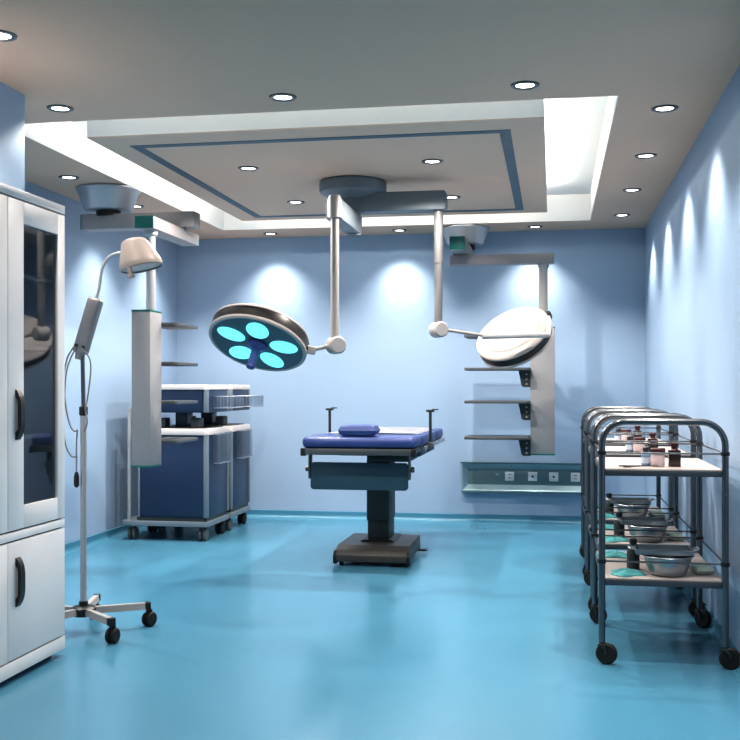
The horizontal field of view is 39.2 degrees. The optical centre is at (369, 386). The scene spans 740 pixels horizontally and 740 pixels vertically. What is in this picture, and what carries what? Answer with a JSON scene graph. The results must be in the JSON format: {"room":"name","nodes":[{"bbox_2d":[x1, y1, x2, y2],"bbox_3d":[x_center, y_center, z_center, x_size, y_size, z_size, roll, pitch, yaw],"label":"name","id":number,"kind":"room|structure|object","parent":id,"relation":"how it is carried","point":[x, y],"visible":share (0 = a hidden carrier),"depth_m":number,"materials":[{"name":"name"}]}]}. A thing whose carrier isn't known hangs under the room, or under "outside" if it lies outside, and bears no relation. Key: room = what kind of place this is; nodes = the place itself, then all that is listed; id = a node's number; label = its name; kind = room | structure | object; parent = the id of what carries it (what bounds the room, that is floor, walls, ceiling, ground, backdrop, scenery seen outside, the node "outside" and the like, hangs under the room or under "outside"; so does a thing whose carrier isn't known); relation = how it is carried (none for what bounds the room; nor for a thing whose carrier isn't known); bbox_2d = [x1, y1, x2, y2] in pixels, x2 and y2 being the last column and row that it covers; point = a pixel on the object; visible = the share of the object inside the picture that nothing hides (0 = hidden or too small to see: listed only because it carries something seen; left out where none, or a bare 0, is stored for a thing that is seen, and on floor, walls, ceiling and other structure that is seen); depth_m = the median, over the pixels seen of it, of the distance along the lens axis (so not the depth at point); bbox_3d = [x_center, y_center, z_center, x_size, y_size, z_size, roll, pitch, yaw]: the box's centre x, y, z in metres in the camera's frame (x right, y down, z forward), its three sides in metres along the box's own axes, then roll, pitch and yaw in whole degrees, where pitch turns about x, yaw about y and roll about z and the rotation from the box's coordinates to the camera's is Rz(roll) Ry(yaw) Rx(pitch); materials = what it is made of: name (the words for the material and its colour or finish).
{"room":"operating room","nodes":[
{"label":"operating room","id":0,"kind":"room"},
{"bbox_2d":[0,82,24,190],"bbox_3d":[-2.689,-0.275,2.128,1.115,2.950,5.860,0,0,10],"label":"wall","id":1,"kind":"structure","parent":0,"point":[12,102],"depth_m":4.81,"materials":[{"name":"blue paint"}]},
{"bbox_2d":[25,181,176,543],"bbox_3d":[-2.271,-0.275,7.436,0.100,2.950,4.740,0,0,10],"label":"wall","id":2,"kind":"structure","parent":0,"point":[109,402],"depth_m":8.16,"materials":[{"name":"blue paint"}]},
{"bbox_2d":[65,525,146,553],"bbox_3d":[-2.204,1.167,7.424,0.035,0.066,4.740,0,0,10],"label":"baseboard","id":3,"kind":"structure","parent":2,"relation":"attached to","point":[72,546],"depth_m":8.07,"materials":[{"name":"blue plastic"}]},
{"bbox_2d":[0,517,739,739],"bbox_3d":[-0.631,1.250,4.173,4.461,0.100,10.800,0,0,10],"label":"floor","id":4,"kind":"structure","parent":0,"point":[489,632],"depth_m":4.75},
{"bbox_2d":[0,182,64,682],"bbox_3d":[-1.587,0.195,4.204,0.331,2.010,0.972,0,0,10],"label":"tall cabinet","id":5,"kind":"object","parent":4,"relation":"on","point":[32,227],"visible":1,"depth_m":4.45,"materials":[{"name":"white metal"}]},
{"bbox_2d":[24,432,53,438],"bbox_3d":[-1.611,0.212,4.208,0.245,0.016,0.930,0,0,10],"label":"shelf","id":6,"kind":"object","parent":5,"relation":"attached to","point":[27,435],"depth_m":4.56,"materials":[{"name":"glass"}]},
{"bbox_2d":[24,274,53,284],"bbox_3d":[-1.611,-0.468,4.208,0.245,0.016,0.930,0,0,10],"label":"shelf","id":7,"kind":"object","parent":5,"relation":"attached to","point":[28,279],"depth_m":4.58,"materials":[{"name":"clear glass"}]},
{"bbox_2d":[24,345,53,350],"bbox_3d":[-1.611,-0.168,4.208,0.245,0.016,0.930,0,0,10],"label":"shelf","id":8,"kind":"object","parent":5,"relation":"attached to","point":[26,347],"depth_m":4.56,"materials":[{"name":"glass"}]},
{"bbox_2d":[65,237,162,643],"bbox_3d":[-1.378,0.236,5.084,0.675,1.927,0.624,0,0,-39],"label":"lamp","id":9,"kind":"object","parent":4,"relation":"on","point":[137,255],"visible":0.82,"depth_m":5.08,"materials":[{"name":"grey metal"}]},
{"bbox_2d":[123,385,242,540],"bbox_3d":[-1.485,0.591,8.346,0.848,1.218,0.560,0,0,10],"label":"cart","id":10,"kind":"object","parent":4,"relation":"on","point":[190,488],"visible":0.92,"depth_m":8.10,"materials":[{"name":"metal"}]},
{"bbox_2d":[213,432,230,463],"bbox_3d":[-1.178,0.485,8.289,0.054,0.237,0.286,0,0,10],"label":"basket","id":11,"kind":"object","parent":10,"relation":"on","point":[219,438],"depth_m":8.26,"materials":[{"name":"clear plastic"}]},
{"bbox_2d":[214,396,242,407],"bbox_3d":[-1.131,0.120,8.316,0.140,0.097,0.336,0,0,10],"label":"basket","id":12,"kind":"object","parent":10,"relation":"on","point":[219,401],"depth_m":8.28,"materials":[{"name":"clear plastic"}]},
{"bbox_2d":[158,385,263,529],"bbox_3d":[-1.379,0.591,8.946,0.848,1.218,0.560,0,0,10],"label":"cart","id":13,"kind":"object","parent":4,"relation":"on","point":[239,466],"visible":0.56,"depth_m":8.84,"materials":[{"name":"grey metal"}]},
{"bbox_2d":[237,429,251,458],"bbox_3d":[-1.073,0.485,8.890,0.054,0.237,0.286,0,0,10],"label":"basket","id":14,"kind":"object","parent":13,"relation":"on","point":[242,434],"depth_m":8.84,"materials":[{"name":"clear plastic"}]},
{"bbox_2d":[237,395,263,406],"bbox_3d":[-1.025,0.120,8.917,0.140,0.097,0.336,0,0,10],"label":"basket","id":15,"kind":"object","parent":13,"relation":"attached to","point":[245,402],"depth_m":8.95,"materials":[{"name":"clear plastic"}]},
{"bbox_2d":[300,407,444,565],"bbox_3d":[0.083,0.675,7.463,0.875,1.050,1.730,0,0,10],"label":"table","id":16,"kind":"object","parent":4,"relation":"on","point":[380,476],"visible":0.94,"depth_m":6.80,"materials":[{"name":"blue leather"}]},
{"bbox_2d":[338,424,379,435],"bbox_3d":[-0.069,0.280,6.734,0.245,0.074,0.200,0,0,10],"label":"pillow","id":17,"kind":"object","parent":16,"relation":"on","point":[349,429],"visible":1,"depth_m":6.65,"materials":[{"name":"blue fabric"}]},
{"bbox_2d":[325,427,434,433],"bbox_3d":[0.094,0.308,7.604,0.650,0.025,1.050,0,0,10],"label":"sheet","id":18,"kind":"object","parent":16,"relation":"on","point":[411,430],"visible":0.64,"depth_m":7.42,"materials":[{"name":"white fabric"}]},
{"bbox_2d":[579,406,672,574],"bbox_3d":[1.702,0.668,6.872,0.607,1.064,0.845,0,0,10],"label":"trolley","id":19,"kind":"object","parent":4,"relation":"on","point":[582,550],"visible":0.38,"depth_m":7.14,"materials":[{"name":"metal"}]},
{"bbox_2d":[605,493,613,513],"bbox_3d":[1.557,0.760,6.768,0.058,0.138,0.058,0,0,10],"label":"bottle","id":20,"kind":"object","parent":19,"relation":"on","point":[609,495],"visible":0.74,"depth_m":6.75,"materials":[{"name":"glass"}]},
{"bbox_2d":[605,513,616,518],"bbox_3d":[1.502,0.818,6.638,0.159,0.022,0.186,0,0,10],"label":"cloth","id":21,"kind":"object","parent":19,"relation":"on","point":[607,515],"visible":0.42,"depth_m":6.60,"materials":[{"name":"teal fabric"}]},
{"bbox_2d":[614,429,620,439],"bbox_3d":[1.595,0.312,6.695,0.041,0.084,0.041,0,0,10],"label":"bottle","id":22,"kind":"object","parent":19,"relation":"on","point":[616,437],"visible":0.64,"depth_m":6.68,"materials":[{"name":"plastic"}]},
{"bbox_2d":[583,506,666,523],"bbox_3d":[1.683,0.847,6.877,0.513,0.026,0.790,0,0,10],"label":"shelf","id":23,"kind":"object","parent":19,"relation":"attached to","point":[608,520],"depth_m":6.67,"materials":[{"name":"white metal"}]},
{"bbox_2d":[621,429,630,442],"bbox_3d":[1.639,0.312,6.657,0.066,0.083,0.066,0,0,10],"label":"jar","id":24,"kind":"object","parent":19,"relation":"on","point":[623,437],"visible":0.62,"depth_m":6.63,"materials":[{"name":"pink glass"}]},
{"bbox_2d":[583,438,668,445],"bbox_3d":[1.683,0.372,6.877,0.513,0.026,0.790,0,0,10],"label":"shelf","id":25,"kind":"object","parent":19,"relation":"attached to","point":[659,439],"depth_m":6.52,"materials":[{"name":"white metal"}]},
{"bbox_2d":[616,504,650,516],"bbox_3d":[1.673,0.785,6.620,0.228,0.088,0.228,0,0,10],"label":"basin","id":26,"kind":"object","parent":19,"relation":"on","point":[618,505],"visible":0.65,"depth_m":6.54,"materials":[{"name":"metal"}]},
{"bbox_2d":[605,497,654,503],"bbox_3d":[1.667,0.726,6.672,0.310,0.027,0.186,0,0,10],"label":"tray","id":27,"kind":"object","parent":26,"relation":"on","point":[616,500],"visible":1,"depth_m":6.60,"materials":[{"name":"metal"}]},
{"bbox_2d":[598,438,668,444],"bbox_3d":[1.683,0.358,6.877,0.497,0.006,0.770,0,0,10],"label":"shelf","id":28,"kind":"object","parent":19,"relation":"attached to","point":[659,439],"depth_m":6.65,"materials":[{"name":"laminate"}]},
{"bbox_2d":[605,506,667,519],"bbox_3d":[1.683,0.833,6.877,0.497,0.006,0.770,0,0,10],"label":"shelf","id":29,"kind":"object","parent":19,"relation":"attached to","point":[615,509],"depth_m":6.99,"materials":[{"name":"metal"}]},
{"bbox_2d":[633,426,641,436],"bbox_3d":[1.714,0.301,6.664,0.052,0.106,0.052,0,0,10],"label":"bottle","id":30,"kind":"object","parent":19,"relation":"on","point":[637,428],"visible":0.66,"depth_m":6.64,"materials":[{"name":"brown glass"}]},
{"bbox_2d":[648,510,664,516],"bbox_3d":[1.831,0.811,6.653,0.085,0.036,0.120,0,0,-1],"label":"packet","id":31,"kind":"object","parent":19,"relation":"on","point":[652,515],"visible":0.74,"depth_m":6.60,"materials":[{"name":"plastic"}]},
{"bbox_2d":[584,409,705,615],"bbox_3d":[1.523,0.668,5.858,0.607,1.064,0.845,0,0,10],"label":"trolley","id":32,"kind":"object","parent":4,"relation":"on","point":[692,606],"visible":0.53,"depth_m":5.55,"materials":[{"name":"metal"}]},
{"bbox_2d":[589,524,613,528],"bbox_3d":[1.385,0.818,6.100,0.154,0.022,0.177,0,0,-34],"label":"cloth","id":33,"kind":"object","parent":32,"relation":"on","point":[607,526],"visible":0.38,"depth_m":6.07,"materials":[{"name":"teal fabric"}]},
{"bbox_2d":[605,536,628,542],"bbox_3d":[1.323,0.818,5.623,0.159,0.022,0.186,0,0,10],"label":"cloth","id":34,"kind":"object","parent":32,"relation":"on","point":[608,539],"visible":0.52,"depth_m":5.58,"materials":[{"name":"teal fabric"}]},
{"bbox_2d":[614,512,624,534],"bbox_3d":[1.378,0.760,5.753,0.058,0.138,0.058,0,0,10],"label":"bottle","id":35,"kind":"object","parent":32,"relation":"on","point":[617,525],"visible":0.63,"depth_m":5.73,"materials":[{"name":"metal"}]},
{"bbox_2d":[625,436,632,451],"bbox_3d":[1.416,0.312,5.681,0.041,0.084,0.041,0,0,10],"label":"bottle","id":36,"kind":"object","parent":32,"relation":"on","point":[628,447],"visible":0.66,"depth_m":5.67,"materials":[{"name":"plastic"}]},
{"bbox_2d":[633,437,644,451],"bbox_3d":[1.460,0.312,5.642,0.066,0.083,0.066,0,0,10],"label":"jar","id":37,"kind":"object","parent":32,"relation":"on","point":[636,447],"visible":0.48,"depth_m":5.62,"materials":[{"name":"pink glass"}]},
{"bbox_2d":[588,525,690,549],"bbox_3d":[1.504,0.847,5.863,0.513,0.026,0.790,0,0,10],"label":"shelf","id":38,"kind":"object","parent":32,"relation":"attached to","point":[618,545],"depth_m":5.55,"materials":[{"name":"white metal"}]},
{"bbox_2d":[588,446,690,457],"bbox_3d":[1.504,0.372,5.863,0.513,0.026,0.790,0,0,10],"label":"shelf","id":39,"kind":"object","parent":32,"relation":"attached to","point":[607,448],"depth_m":5.64,"materials":[{"name":"white metal"}]},
{"bbox_2d":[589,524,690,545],"bbox_3d":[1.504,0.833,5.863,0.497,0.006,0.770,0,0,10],"label":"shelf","id":40,"kind":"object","parent":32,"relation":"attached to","point":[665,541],"depth_m":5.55,"materials":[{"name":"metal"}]},
{"bbox_2d":[627,525,667,541],"bbox_3d":[1.495,0.785,5.606,0.228,0.088,0.228,0,0,10],"label":"basin","id":41,"kind":"object","parent":32,"relation":"on","point":[636,527],"visible":0.69,"depth_m":5.53,"materials":[{"name":"metal"}]},
{"bbox_2d":[614,516,672,525],"bbox_3d":[1.488,0.726,5.658,0.310,0.027,0.186,0,0,10],"label":"tray","id":42,"kind":"object","parent":41,"relation":"on","point":[663,521],"visible":1,"depth_m":5.61,"materials":[{"name":"metal"}]},
{"bbox_2d":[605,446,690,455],"bbox_3d":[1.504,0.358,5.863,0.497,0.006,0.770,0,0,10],"label":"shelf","id":43,"kind":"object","parent":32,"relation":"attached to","point":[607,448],"depth_m":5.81,"materials":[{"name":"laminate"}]},
{"bbox_2d":[647,433,657,447],"bbox_3d":[1.536,0.301,5.649,0.052,0.106,0.052,0,0,10],"label":"bottle","id":44,"kind":"object","parent":32,"relation":"on","point":[652,435],"visible":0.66,"depth_m":5.63,"materials":[{"name":"brown glass"}]},
{"bbox_2d":[664,532,685,540],"bbox_3d":[1.653,0.811,5.639,0.085,0.036,0.120,0,0,-1],"label":"packet","id":45,"kind":"object","parent":32,"relation":"on","point":[675,534],"visible":0.9,"depth_m":5.59,"materials":[{"name":"plastic"}]},
{"bbox_2d":[589,414,739,669],"bbox_3d":[1.347,0.668,4.853,0.607,1.064,0.845,0,0,10],"label":"trolley","id":46,"kind":"object","parent":4,"relation":"on","point":[602,466],"visible":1,"depth_m":4.50,"materials":[{"name":"metal"}]},
{"bbox_2d":[596,550,626,558],"bbox_3d":[1.208,0.818,5.096,0.154,0.022,0.177,0,0,-34],"label":"cloth","id":47,"kind":"object","parent":46,"relation":"on","point":[608,554],"visible":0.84,"depth_m":5.07,"materials":[{"name":"teal fabric"}]},
{"bbox_2d":[610,568,646,576],"bbox_3d":[1.147,0.818,4.619,0.159,0.022,0.186,0,0,10],"label":"cloth","id":48,"kind":"object","parent":46,"relation":"on","point":[621,572],"visible":1,"depth_m":4.58,"materials":[{"name":"teal fabric"}]},
{"bbox_2d":[627,538,639,569],"bbox_3d":[1.202,0.760,4.749,0.058,0.138,0.058,0,0,10],"label":"bottle","id":49,"kind":"object","parent":46,"relation":"on","point":[631,555],"visible":0.86,"depth_m":4.73,"materials":[{"name":"glass"}]},
{"bbox_2d":[618,465,650,466],"bbox_3d":[1.189,0.347,4.584,0.178,0.009,0.077,0,0,-10],"label":"scissors","id":50,"kind":"object","parent":46,"relation":"on","point":[618,465],"visible":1,"depth_m":4.58,"materials":[{"name":"metal"}]},
{"bbox_2d":[641,447,649,464],"bbox_3d":[1.240,0.312,4.676,0.041,0.084,0.041,0,0,10],"label":"bottle","id":51,"kind":"object","parent":46,"relation":"on","point":[645,458],"visible":0.81,"depth_m":4.66,"materials":[{"name":"plastic"}]},
{"bbox_2d":[650,448,665,466],"bbox_3d":[1.284,0.312,4.638,0.066,0.083,0.066,0,0,10],"label":"jar","id":52,"kind":"object","parent":46,"relation":"on","point":[657,460],"visible":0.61,"depth_m":4.61,"materials":[{"name":"pink glass"}]},
{"bbox_2d":[595,551,721,588],"bbox_3d":[1.328,0.847,4.858,0.513,0.026,0.790,0,0,10],"label":"shelf","id":53,"kind":"object","parent":46,"relation":"attached to","point":[691,579],"depth_m":4.51,"materials":[{"name":"white metal"}]},
{"bbox_2d":[595,458,721,476],"bbox_3d":[1.328,0.372,4.858,0.513,0.026,0.790,0,0,10],"label":"shelf","id":54,"kind":"object","parent":46,"relation":"attached to","point":[690,467],"depth_m":4.51,"materials":[{"name":"white metal"}]},
{"bbox_2d":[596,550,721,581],"bbox_3d":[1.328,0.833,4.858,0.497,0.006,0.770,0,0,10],"label":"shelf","id":55,"kind":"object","parent":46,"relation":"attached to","point":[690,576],"depth_m":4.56,"materials":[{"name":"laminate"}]},
{"bbox_2d":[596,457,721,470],"bbox_3d":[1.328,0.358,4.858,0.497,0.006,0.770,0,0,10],"label":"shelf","id":56,"kind":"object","parent":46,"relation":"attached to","point":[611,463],"depth_m":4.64,"materials":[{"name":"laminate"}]},
{"bbox_2d":[643,555,694,576],"bbox_3d":[1.318,0.785,4.601,0.228,0.088,0.228,0,0,10],"label":"basin","id":57,"kind":"object","parent":46,"relation":"on","point":[666,570],"visible":0.81,"depth_m":4.53,"materials":[{"name":"metal"}]},
{"bbox_2d":[628,544,698,555],"bbox_3d":[1.312,0.726,4.653,0.310,0.027,0.186,0,0,10],"label":"tray","id":58,"kind":"object","parent":57,"relation":"on","point":[644,549],"visible":1,"depth_m":4.66,"materials":[{"name":"metal"}]},
{"bbox_2d":[668,442,680,466],"bbox_3d":[1.359,0.301,4.645,0.052,0.106,0.052,0,0,10],"label":"bottle","id":59,"kind":"object","parent":46,"relation":"on","point":[674,460],"visible":1,"depth_m":4.62,"materials":[{"name":"brown glass"}]},
{"bbox_2d":[689,564,714,573],"bbox_3d":[1.476,0.811,4.634,0.085,0.036,0.120,0,0,-1],"label":"packet","id":60,"kind":"object","parent":46,"relation":"on","point":[698,569],"visible":0.83,"depth_m":4.58,"materials":[{"name":"plastic"}]},
{"bbox_2d":[0,0,739,238],"bbox_3d":[-0.631,-1.445,4.173,4.261,0.130,10.600,0,0,10],"label":"ceiling","id":61,"kind":"structure","parent":0,"point":[100,59],"depth_m":4.52,"materials":[{"name":"grey paint"}]},
{"bbox_2d":[0,30,17,41],"bbox_3d":[-1.450,-1.377,4.077,0.132,0.013,0.132,0,0,10],"label":"recessed light","id":62,"kind":"object","parent":61,"relation":"in","point":[5,36],"visible":1,"depth_m":4.09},
{"bbox_2d":[46,104,73,112],"bbox_3d":[-1.532,-1.377,5.143,0.132,0.013,0.132,0,0,10],"label":"recessed light","id":63,"kind":"object","parent":61,"relation":"in","point":[55,107],"visible":1,"depth_m":5.14,"materials":[{"name":"white glass"}]},
{"bbox_2d":[58,175,78,179],"bbox_3d":[-1.980,-1.377,6.837,0.132,0.013,0.132,0,0,10],"label":"recessed light","id":64,"kind":"object","parent":61,"relation":"in","point":[65,177],"visible":1,"depth_m":6.84,"materials":[{"name":"white glass"}]},
{"bbox_2d":[75,183,199,250],"label":"pendant","id":65,"kind":"object","parent":61,"relation":"hanging from","point":[111,206],"depth_m":7.11,"materials":[{"name":"metal"}]},
{"bbox_2d":[131,269,197,467],"label":"pendant","id":66,"kind":"object","parent":65,"relation":"hanging from","point":[147,325],"depth_m":6.61,"materials":[{"name":"metal"}]},
{"bbox_2d":[161,437,197,443],"bbox_3d":[-1.333,0.358,7.006,0.227,0.022,0.438,0,0,10],"label":"shelf","id":67,"kind":"object","parent":66,"relation":"attached to","point":[165,440],"depth_m":6.90,"materials":[{"name":"grey metal"}]},
{"bbox_2d":[161,400,197,403],"bbox_3d":[-1.333,0.102,7.006,0.227,0.022,0.438,0,0,10],"label":"shelf","id":68,"kind":"object","parent":66,"relation":"attached to","point":[162,401],"depth_m":6.93,"materials":[{"name":"grey metal"}]},
{"bbox_2d":[161,362,197,365],"bbox_3d":[-1.333,-0.154,7.006,0.227,0.022,0.438,0,0,10],"label":"shelf","id":69,"kind":"object","parent":66,"relation":"attached to","point":[162,363],"depth_m":6.91,"materials":[{"name":"grey metal"}]},
{"bbox_2d":[161,322,197,329],"bbox_3d":[-1.333,-0.410,7.006,0.227,0.022,0.438,0,0,10],"label":"shelf","id":70,"kind":"object","parent":66,"relation":"attached to","point":[166,325],"depth_m":6.96,"materials":[{"name":"grey metal"}]},
{"bbox_2d":[263,232,277,234],"bbox_3d":[-0.894,-1.377,9.346,0.132,0.013,0.132,0,0,10],"label":"recessed light","id":71,"kind":"object","parent":61,"relation":"in","point":[266,233],"visible":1,"depth_m":9.30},
{"bbox_2d":[269,93,296,101],"bbox_3d":[-0.414,-1.377,4.947,0.132,0.013,0.132,0,0,10],"label":"recessed light","id":72,"kind":"object","parent":61,"relation":"in","point":[281,97],"visible":1,"depth_m":4.95,"materials":[{"name":"white glass"}]},
{"bbox_2d":[87,117,546,220],"bbox_3d":[-0.085,-1.383,6.988,2.500,0.005,2.925,0,0,10],"label":"ceiling panel","id":73,"kind":"object","parent":61,"relation":"attached to","point":[473,168],"visible":0.86,"depth_m":6.39,"materials":[{"name":"grey paint"}]},
{"bbox_2d":[238,166,258,170],"bbox_3d":[-0.766,-1.377,6.554,0.132,0.013,0.132,0,0,10],"label":"recessed light","id":74,"kind":"object","parent":73,"relation":"attached to","point":[243,168],"visible":1,"depth_m":6.56,"materials":[{"name":"white glass"}]},
{"bbox_2d":[287,200,303,203],"bbox_3d":[-0.555,-1.377,7.754,0.132,0.013,0.132,0,0,10],"label":"recessed light","id":75,"kind":"object","parent":73,"relation":"attached to","point":[291,201],"visible":1,"depth_m":7.74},
{"bbox_2d":[130,130,523,217],"bbox_3d":[-0.089,-1.381,7.022,2.160,0.007,2.560,0,0,10],"label":"trim","id":76,"kind":"structure","parent":73,"relation":"attached to","point":[506,138],"depth_m":6.08,"materials":[{"name":"blue paint"}]},
{"bbox_2d":[208,175,553,370],"bbox_3d":[0.099,-0.739,6.885,2.483,1.281,0.852,0,0,-28],"label":"light","id":77,"kind":"object","parent":73,"relation":"hanging from","point":[254,336],"visible":1,"depth_m":6.81,"materials":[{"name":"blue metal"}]},
{"bbox_2d":[422,159,442,163],"bbox_3d":[0.381,-1.377,6.352,0.132,0.013,0.132,0,0,10],"label":"recessed light","id":78,"kind":"object","parent":73,"relation":"attached to","point":[426,161],"visible":1,"depth_m":6.36,"materials":[{"name":"white glass"}]},
{"bbox_2d":[448,195,459,198],"bbox_3d":[0.592,-1.377,7.553,0.132,0.013,0.132,0,0,10],"label":"recessed light","id":79,"kind":"object","parent":73,"relation":"attached to","point":[449,196],"visible":0.69,"depth_m":7.53,"materials":[{"name":"white glass"}]},
{"bbox_2d":[25,96,617,229],"bbox_3d":[-0.631,-1.520,4.173,4.461,0.279,10.600,0,0,10],"label":"cove","id":80,"kind":"object","parent":61,"relation":"in","point":[577,130],"visible":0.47,"depth_m":7.30,"materials":[{"name":"white paint"}]},
{"bbox_2d":[392,229,406,231],"bbox_3d":[0.259,-1.377,9.144,0.132,0.013,0.132,0,0,10],"label":"recessed light","id":81,"kind":"object","parent":61,"relation":"in","point":[394,230],"visible":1,"depth_m":9.14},
{"bbox_2d":[443,224,553,310],"label":"pendant","id":82,"kind":"object","parent":61,"relation":"hanging from","point":[461,239],"depth_m":8.50,"materials":[{"name":"metal"}]},
{"bbox_2d":[510,81,538,89],"bbox_3d":[0.708,-1.377,4.749,0.132,0.013,0.132,0,0,10],"label":"recessed light","id":83,"kind":"object","parent":61,"relation":"in","point":[520,85],"visible":1,"depth_m":4.75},
{"bbox_2d":[527,225,542,227],"bbox_3d":[1.418,-1.377,8.940,0.132,0.013,0.132,0,0,10],"label":"recessed light","id":84,"kind":"object","parent":61,"relation":"in","point":[531,226],"visible":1,"depth_m":8.90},
{"bbox_2d":[614,213,629,216],"bbox_3d":[2.020,-1.377,8.336,0.132,0.013,0.132,0,0,10],"label":"recessed light","id":85,"kind":"object","parent":61,"relation":"in","point":[622,214],"visible":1,"depth_m":8.33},
{"bbox_2d":[623,188,641,191],"bbox_3d":[1.833,-1.377,7.272,0.132,0.013,0.132,0,0,10],"label":"recessed light","id":86,"kind":"object","parent":61,"relation":"in","point":[626,189],"visible":1,"depth_m":7.26,"materials":[{"name":"white glass"}]},
{"bbox_2d":[635,153,656,158],"bbox_3d":[1.644,-1.377,6.199,0.132,0.013,0.132,0,0,10],"label":"recessed light","id":87,"kind":"object","parent":61,"relation":"in","point":[642,155],"visible":1,"depth_m":6.19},
{"bbox_2d":[651,104,678,112],"bbox_3d":[1.459,-1.377,5.145,0.132,0.013,0.132,0,0,10],"label":"recessed light","id":88,"kind":"object","parent":61,"relation":"in","point":[668,107],"visible":1,"depth_m":5.14,"materials":[{"name":"white glass"}]},
{"bbox_2d":[177,228,644,515],"bbox_3d":[0.296,-0.275,9.441,4.461,2.950,0.100,0,0,10],"label":"wall","id":89,"kind":"structure","parent":0,"point":[390,371],"depth_m":9.37,"materials":[{"name":"blue paint"}]},
{"bbox_2d":[235,509,613,524],"bbox_3d":[0.284,1.167,9.375,4.261,0.066,0.035,0,0,10],"label":"baseboard","id":90,"kind":"structure","parent":89,"relation":"attached to","point":[252,512],"depth_m":9.34,"materials":[{"name":"blue plastic"}]},
{"bbox_2d":[460,461,580,493],"bbox_3d":[1.387,0.799,9.155,1.184,0.268,0.087,0,0,10],"label":"panel","id":91,"kind":"object","parent":89,"relation":"attached to","point":[480,477],"visible":0.86,"depth_m":9.16,"materials":[{"name":"metal"}]},
{"bbox_2d":[505,472,513,480],"bbox_3d":[1.234,0.789,9.197,0.080,0.080,0.008,0,0,10],"label":"socket","id":92,"kind":"object","parent":91,"relation":"attached to","point":[509,476],"depth_m":9.19,"materials":[{"name":"white plastic"}]},
{"bbox_2d":[528,472,536,480],"bbox_3d":[1.433,0.789,9.162,0.080,0.080,0.008,0,0,10],"label":"socket","id":93,"kind":"object","parent":91,"relation":"attached to","point":[532,476],"depth_m":9.16,"materials":[{"name":"white plastic"}]},
{"bbox_2d":[549,472,557,480],"bbox_3d":[1.613,0.789,9.131,0.080,0.080,0.008,0,0,10],"label":"socket","id":94,"kind":"object","parent":91,"relation":"attached to","point":[553,476],"depth_m":9.13,"materials":[{"name":"white plastic"}]},
{"bbox_2d":[571,473,579,481],"bbox_3d":[1.797,0.789,9.098,0.080,0.080,0.008,0,0,10],"label":"socket","id":95,"kind":"object","parent":91,"relation":"attached to","point":[575,477],"depth_m":9.09,"materials":[{"name":"white plastic"}]},
{"bbox_2d":[464,327,554,455],"label":"pendant","id":96,"kind":"object","parent":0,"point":[537,376],"depth_m":8.42,"materials":[{"name":"metal"}]},
{"bbox_2d":[464,335,477,338],"bbox_3d":[1.051,-0.414,8.547,0.528,0.022,0.360,0,0,10],"label":"shelf","id":97,"kind":"object","parent":96,"relation":"attached to","point":[466,336],"depth_m":8.47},
{"bbox_2d":[464,435,529,439],"bbox_3d":[1.051,0.414,8.547,0.528,0.022,0.360,0,0,10],"label":"shelf","id":98,"kind":"object","parent":96,"relation":"attached to","point":[469,437],"depth_m":8.40,"materials":[{"name":"grey metal"}]},
{"bbox_2d":[464,400,529,403],"bbox_3d":[1.051,0.122,8.547,0.528,0.022,0.360,0,0,10],"label":"shelf","id":99,"kind":"object","parent":96,"relation":"attached to","point":[467,401],"depth_m":8.38,"materials":[{"name":"grey metal"}]},
{"bbox_2d":[464,367,529,370],"bbox_3d":[1.051,-0.146,8.547,0.528,0.022,0.360,0,0,10],"label":"shelf","id":100,"kind":"object","parent":96,"relation":"attached to","point":[514,368],"depth_m":8.39,"materials":[{"name":"grey metal"}]},
{"bbox_2d":[645,65,739,651],"bbox_3d":[1.516,-0.275,3.795,0.100,2.950,10.600,0,0,10],"label":"wall","id":101,"kind":"structure","parent":0,"point":[692,237],"depth_m":5.44,"materials":[{"name":"blue paint"}]},
{"bbox_2d":[681,588,739,679],"bbox_3d":[1.450,1.167,3.806,0.035,0.066,10.600,0,0,10],"label":"baseboard","id":102,"kind":"structure","parent":101,"relation":"attached to","point":[715,629],"depth_m":5.01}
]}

